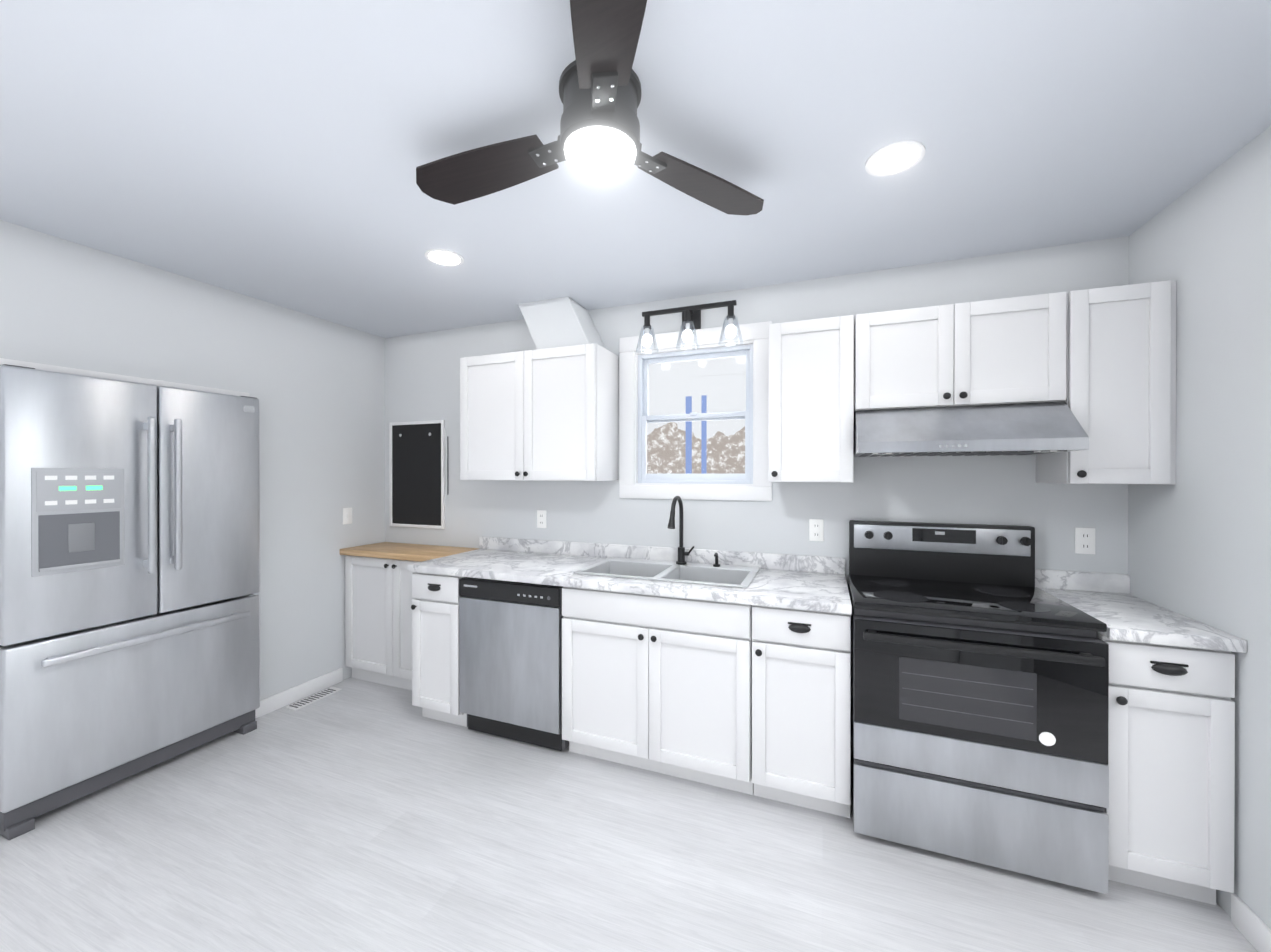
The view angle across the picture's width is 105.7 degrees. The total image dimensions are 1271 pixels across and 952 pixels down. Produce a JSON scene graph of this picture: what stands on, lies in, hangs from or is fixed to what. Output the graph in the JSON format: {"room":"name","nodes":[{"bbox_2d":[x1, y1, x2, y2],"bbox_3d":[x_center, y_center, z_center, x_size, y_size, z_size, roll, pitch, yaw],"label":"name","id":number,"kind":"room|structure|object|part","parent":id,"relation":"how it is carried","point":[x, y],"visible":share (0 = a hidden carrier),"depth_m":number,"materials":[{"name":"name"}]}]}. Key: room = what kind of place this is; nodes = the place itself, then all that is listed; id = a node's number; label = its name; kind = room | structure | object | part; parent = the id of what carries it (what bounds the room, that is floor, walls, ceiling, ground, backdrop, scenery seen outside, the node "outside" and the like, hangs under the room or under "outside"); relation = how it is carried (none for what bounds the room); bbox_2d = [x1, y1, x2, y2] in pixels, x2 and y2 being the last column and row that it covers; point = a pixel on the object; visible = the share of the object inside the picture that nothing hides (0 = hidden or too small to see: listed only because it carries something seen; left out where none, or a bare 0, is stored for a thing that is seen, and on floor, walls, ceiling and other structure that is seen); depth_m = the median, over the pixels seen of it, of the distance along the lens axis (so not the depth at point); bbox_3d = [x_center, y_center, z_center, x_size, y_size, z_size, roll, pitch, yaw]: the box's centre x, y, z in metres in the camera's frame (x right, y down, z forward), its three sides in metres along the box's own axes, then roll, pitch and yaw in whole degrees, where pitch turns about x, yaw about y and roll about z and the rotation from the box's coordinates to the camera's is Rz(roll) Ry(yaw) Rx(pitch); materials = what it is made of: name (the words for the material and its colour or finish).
{"room":"kitchen","nodes":[
{"label":"kitchen","id":0,"kind":"room"},
{"bbox_2d":[0,220,384,699],"bbox_3d":[-3.229,0.202,1.567,0.850,2.500,4.950,0,0,21],"label":"wall","id":1,"kind":"structure","parent":0,"point":[315,386],"depth_m":2.95,"materials":[{"name":"grey paint"}]},
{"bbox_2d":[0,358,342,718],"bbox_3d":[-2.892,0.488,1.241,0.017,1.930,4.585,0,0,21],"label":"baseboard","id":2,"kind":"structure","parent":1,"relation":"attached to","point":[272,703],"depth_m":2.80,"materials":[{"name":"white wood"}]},
{"bbox_2d":[343,507,351,524],"bbox_3d":[-2.043,0.291,3.419,0.010,0.116,0.072,0,0,21],"label":"switch plate","id":3,"kind":"object","parent":1,"relation":"attached to","point":[347,515],"visible":1,"depth_m":3.42,"materials":[{"name":"white plastic"}]},
{"bbox_2d":[340,542,478,561],"bbox_3d":[-1.578,0.537,3.376,0.906,0.040,0.379,0,0,21],"label":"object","id":4,"kind":"structure","parent":0,"point":[405,551],"depth_m":3.30,"materials":[{"name":"brown wood"}]},
{"bbox_2d":[0,677,1257,951],"bbox_3d":[-0.527,1.485,0.516,6.750,0.060,5.150,0,0,21],"label":"floor","id":5,"kind":"structure","parent":0,"point":[356,815],"depth_m":1.78,"materials":[{"name":"grey laminate"}]},
{"bbox_2d":[0,364,259,839],"bbox_3d":[-2.701,0.505,2.474,0.954,1.889,0.930,0,0,21],"label":"refrigerator","id":6,"kind":"object","parent":5,"relation":"on","point":[129,588],"visible":1,"depth_m":2.20,"materials":[{"name":"grey metal"}]},
{"bbox_2d":[284,687,341,710],"bbox_3d":[-2.079,1.444,3.119,0.105,0.007,0.310,0,0,21],"label":"floor vent","id":7,"kind":"object","parent":5,"relation":"in","point":[306,701],"visible":1,"depth_m":3.11,"materials":[{"name":"white metal"}]},
{"bbox_2d":[345,555,418,689],"bbox_3d":[-1.572,1.003,3.376,0.891,0.888,0.378,0,0,21],"label":"base cabinet","id":8,"kind":"object","parent":5,"relation":"on","point":[378,620],"visible":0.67,"depth_m":3.29,"materials":[{"name":"white wood"}]},
{"bbox_2d":[411,572,466,726],"bbox_3d":[-1.040,1.004,3.023,0.345,0.888,0.648,0,0,21],"label":"base cabinet","id":9,"kind":"object","parent":5,"relation":"on","point":[435,646],"visible":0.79,"depth_m":2.76,"materials":[{"name":"white wood"}]},
{"bbox_2d":[459,577,568,750],"bbox_3d":[-0.581,1.005,2.826,0.633,0.857,0.582,0,0,21],"label":"dishwasher","id":10,"kind":"object","parent":5,"relation":"on","point":[510,659],"visible":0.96,"depth_m":2.55,"materials":[{"name":"grey metal"}]},
{"bbox_2d":[562,586,753,794],"bbox_3d":[0.169,1.005,2.551,0.944,0.888,0.648,0,0,21],"label":"base cabinet","id":11,"kind":"object","parent":5,"relation":"on","point":[660,684],"visible":0.92,"depth_m":2.26,"materials":[{"name":"white wood"}]},
{"bbox_2d":[408,496,1246,652],"bbox_3d":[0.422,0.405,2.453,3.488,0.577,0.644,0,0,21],"label":"countertop","id":12,"kind":"structure","parent":11,"relation":"on","point":[807,582],"depth_m":2.42,"materials":[{"name":"stone"}]},
{"bbox_2d":[573,557,759,587],"bbox_3d":[0.182,0.603,2.604,0.904,0.181,0.494,0,0,21],"label":"sink","id":13,"kind":"object","parent":12,"relation":"in","point":[727,574],"depth_m":2.69,"materials":[{"name":"silver metal"}]},
{"bbox_2d":[667,496,693,564],"bbox_3d":[0.253,0.314,2.676,0.110,0.396,0.248,0,0,21],"label":"faucet","id":14,"kind":"object","parent":12,"relation":"on","point":[671,525],"depth_m":2.75,"materials":[{"name":"black metal"}]},
{"bbox_2d":[713,553,719,566],"bbox_3d":[0.449,0.471,2.684,0.039,0.081,0.071,0,0,21],"label":"soap dispenser","id":15,"kind":"object","parent":12,"relation":"on","point":[716,564],"depth_m":2.69,"materials":[{"name":"black metal"}]},
{"bbox_2d":[752,605,850,817],"bbox_3d":[0.798,1.006,2.305,0.399,0.888,0.648,0,0,21],"label":"base cabinet","id":16,"kind":"object","parent":5,"relation":"on","point":[801,708],"visible":0.96,"depth_m":2.04,"materials":[{"name":"white wood"}]},
{"bbox_2d":[847,520,1108,894],"bbox_3d":[1.343,0.843,2.046,0.788,1.215,0.695,0,0,21],"label":"range","id":17,"kind":"object","parent":5,"relation":"on","point":[979,693],"visible":1,"depth_m":1.79,"materials":[{"name":"grey metal"}]},
{"bbox_2d":[1097,632,1234,904],"bbox_3d":[1.885,1.007,1.881,0.326,0.888,0.648,0,0,21],"label":"base cabinet","id":18,"kind":"object","parent":5,"relation":"on","point":[1169,811],"visible":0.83,"depth_m":1.61,"materials":[{"name":"white wood"}]},
{"bbox_2d":[0,0,1270,337],"bbox_3d":[-0.527,-1.075,0.509,6.750,0.060,5.150,0,0,21],"label":"ceiling","id":19,"kind":"structure","parent":0,"point":[276,152],"depth_m":1.48,"materials":[{"name":"white paint"}]},
{"bbox_2d":[425,249,463,265],"bbox_3d":[-0.920,-1.046,2.321,0.176,0.008,0.176,0,0,21],"label":"recessed light","id":20,"kind":"object","parent":19,"relation":"in","point":[444,257],"visible":1,"depth_m":2.31,"materials":[{"name":"white plastic"}]},
{"bbox_2d":[416,0,763,214],"bbox_3d":[-0.225,-0.938,1.352,1.033,0.218,1.144,0,0,21],"label":"ceiling fan","id":21,"kind":"object","parent":19,"relation":"hanging from","point":[600,98],"visible":1,"depth_m":1.28,"materials":[{"name":"black"}]},
{"bbox_2d":[865,140,924,176],"bbox_3d":[0.858,-1.044,1.595,0.176,0.008,0.176,0,0,21],"label":"recessed light","id":22,"kind":"object","parent":19,"relation":"in","point":[895,158],"visible":1,"depth_m":1.58,"materials":[{"name":"white plastic"}]},
{"bbox_2d":[385,236,1128,584],"bbox_3d":[0.712,0.199,2.750,5.870,2.500,0.120,0,0,21],"label":"wall","id":23,"kind":"structure","parent":0,"point":[421,376],"depth_m":2.60,"materials":[{"name":"grey paint"}]},
{"bbox_2d":[389,420,447,528],"bbox_3d":[-1.616,-0.004,3.580,0.559,0.790,0.026,0,0,21],"label":"panel frame","id":24,"kind":"object","parent":23,"relation":"attached to","point":[416,474],"visible":0.98,"depth_m":3.58,"materials":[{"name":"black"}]},
{"bbox_2d":[460,343,617,480],"bbox_3d":[-0.615,-0.354,3.009,0.950,0.775,0.358,0,0,21],"label":"upper cabinet","id":25,"kind":"object","parent":23,"relation":"attached to","point":[548,414],"visible":1,"depth_m":2.85,"materials":[{"name":"white wood"}]},
{"bbox_2d":[518,297,605,348],"bbox_3d":[-0.445,-0.900,2.995,0.495,0.304,0.260,0,0,21],"label":"cover","id":26,"kind":"object","parent":25,"relation":"on","point":[559,322],"depth_m":2.88,"materials":[{"name":"white paint"}]},
{"bbox_2d":[537,510,546,527],"bbox_3d":[-0.624,0.294,3.203,0.072,0.117,0.008,0,0,21],"label":"electrical outlet plate","id":27,"kind":"object","parent":23,"relation":"attached to","point":[541,514],"depth_m":3.20,"materials":[{"name":"white plastic"}]},
{"bbox_2d":[636,300,742,352],"bbox_3d":[0.301,-0.854,2.755,0.626,0.255,0.161,0,0,21],"label":"wall sconce","id":28,"kind":"object","parent":23,"relation":"attached to","point":[691,317],"visible":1,"depth_m":2.73,"materials":[{"name":"black"}]},
{"bbox_2d":[619,321,771,500],"bbox_3d":[0.350,-0.353,2.881,0.914,0.992,0.136,0,0,21],"label":"window","id":29,"kind":"structure","parent":23,"relation":"in","point":[760,487],"depth_m":2.85,"materials":[{"name":"white wood"}]},
{"bbox_3d":[0.355,-0.347,2.895,0.706,0.796,0.077,0,0,21],"label":"window sash","id":30,"kind":"part","parent":29,"relation":"part of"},
{"bbox_2d":[769,315,853,482],"bbox_3d":[0.882,-0.353,2.424,0.383,0.775,0.358,0,0,21],"label":"upper cabinet","id":31,"kind":"object","parent":23,"relation":"attached to","point":[811,400],"visible":1,"depth_m":2.29,"materials":[{"name":"white wood"}]},
{"bbox_2d":[809,519,823,540],"bbox_3d":[0.969,0.296,2.581,0.072,0.117,0.008,0,0,21],"label":"electrical outlet plate","id":32,"kind":"object","parent":23,"relation":"attached to","point":[816,526],"depth_m":2.58,"materials":[{"name":"white plastic"}]},
{"bbox_2d":[854,292,1066,412],"bbox_3d":[1.425,-0.520,2.212,0.776,0.440,0.358,0,0,21],"label":"upper cabinet","id":33,"kind":"object","parent":23,"relation":"attached to","point":[1000,351],"visible":0.92,"depth_m":2.06,"materials":[{"name":"white wood"}]},
{"bbox_2d":[854,402,1088,456],"bbox_3d":[1.398,-0.193,2.143,0.772,0.208,0.507,0,0,21],"label":"range hood","id":34,"kind":"object","parent":23,"relation":"attached to","point":[1021,429],"visible":1,"depth_m":1.97,"materials":[{"name":"silver metal"}]},
{"bbox_2d":[1075,528,1094,553],"bbox_3d":[2.025,0.297,2.168,0.072,0.117,0.008,0,0,21],"label":"electrical outlet plate","id":35,"kind":"object","parent":23,"relation":"attached to","point":[1084,540],"depth_m":2.17,"materials":[{"name":"white plastic"}]},
{"bbox_2d":[1036,280,1175,484],"bbox_3d":[1.946,-0.352,2.009,0.329,0.775,0.358,0,0,21],"label":"upper cabinet","id":36,"kind":"object","parent":23,"relation":"attached to","point":[1118,356],"depth_m":1.88,"materials":[{"name":"white wood"}]},
{"bbox_3d":[2.046,-0.351,1.842,0.022,0.775,0.018,0,0,21],"label":"wall cabinet filler panel","id":37,"kind":"part","parent":36,"relation":"part of","materials":[{"name":"white wood"}]},
{"bbox_2d":[1128,126,1270,928],"bbox_3d":[1.322,0.208,-0.209,0.120,2.500,4.950,0,0,21],"label":"wall","id":38,"kind":"structure","parent":0,"point":[1199,541],"depth_m":1.56,"materials":[{"name":"grey paint"}]},
{"label":"outside","id":39,"kind":"structure","parent":0,"visible":0},
{"bbox_2d":[647,356,745,473],"bbox_3d":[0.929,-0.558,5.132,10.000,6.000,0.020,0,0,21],"label":"window panes","id":40,"kind":"structure","parent":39,"point":[668,427],"depth_m":5.22,"materials":[{"name":"clear glass"}]}
]}

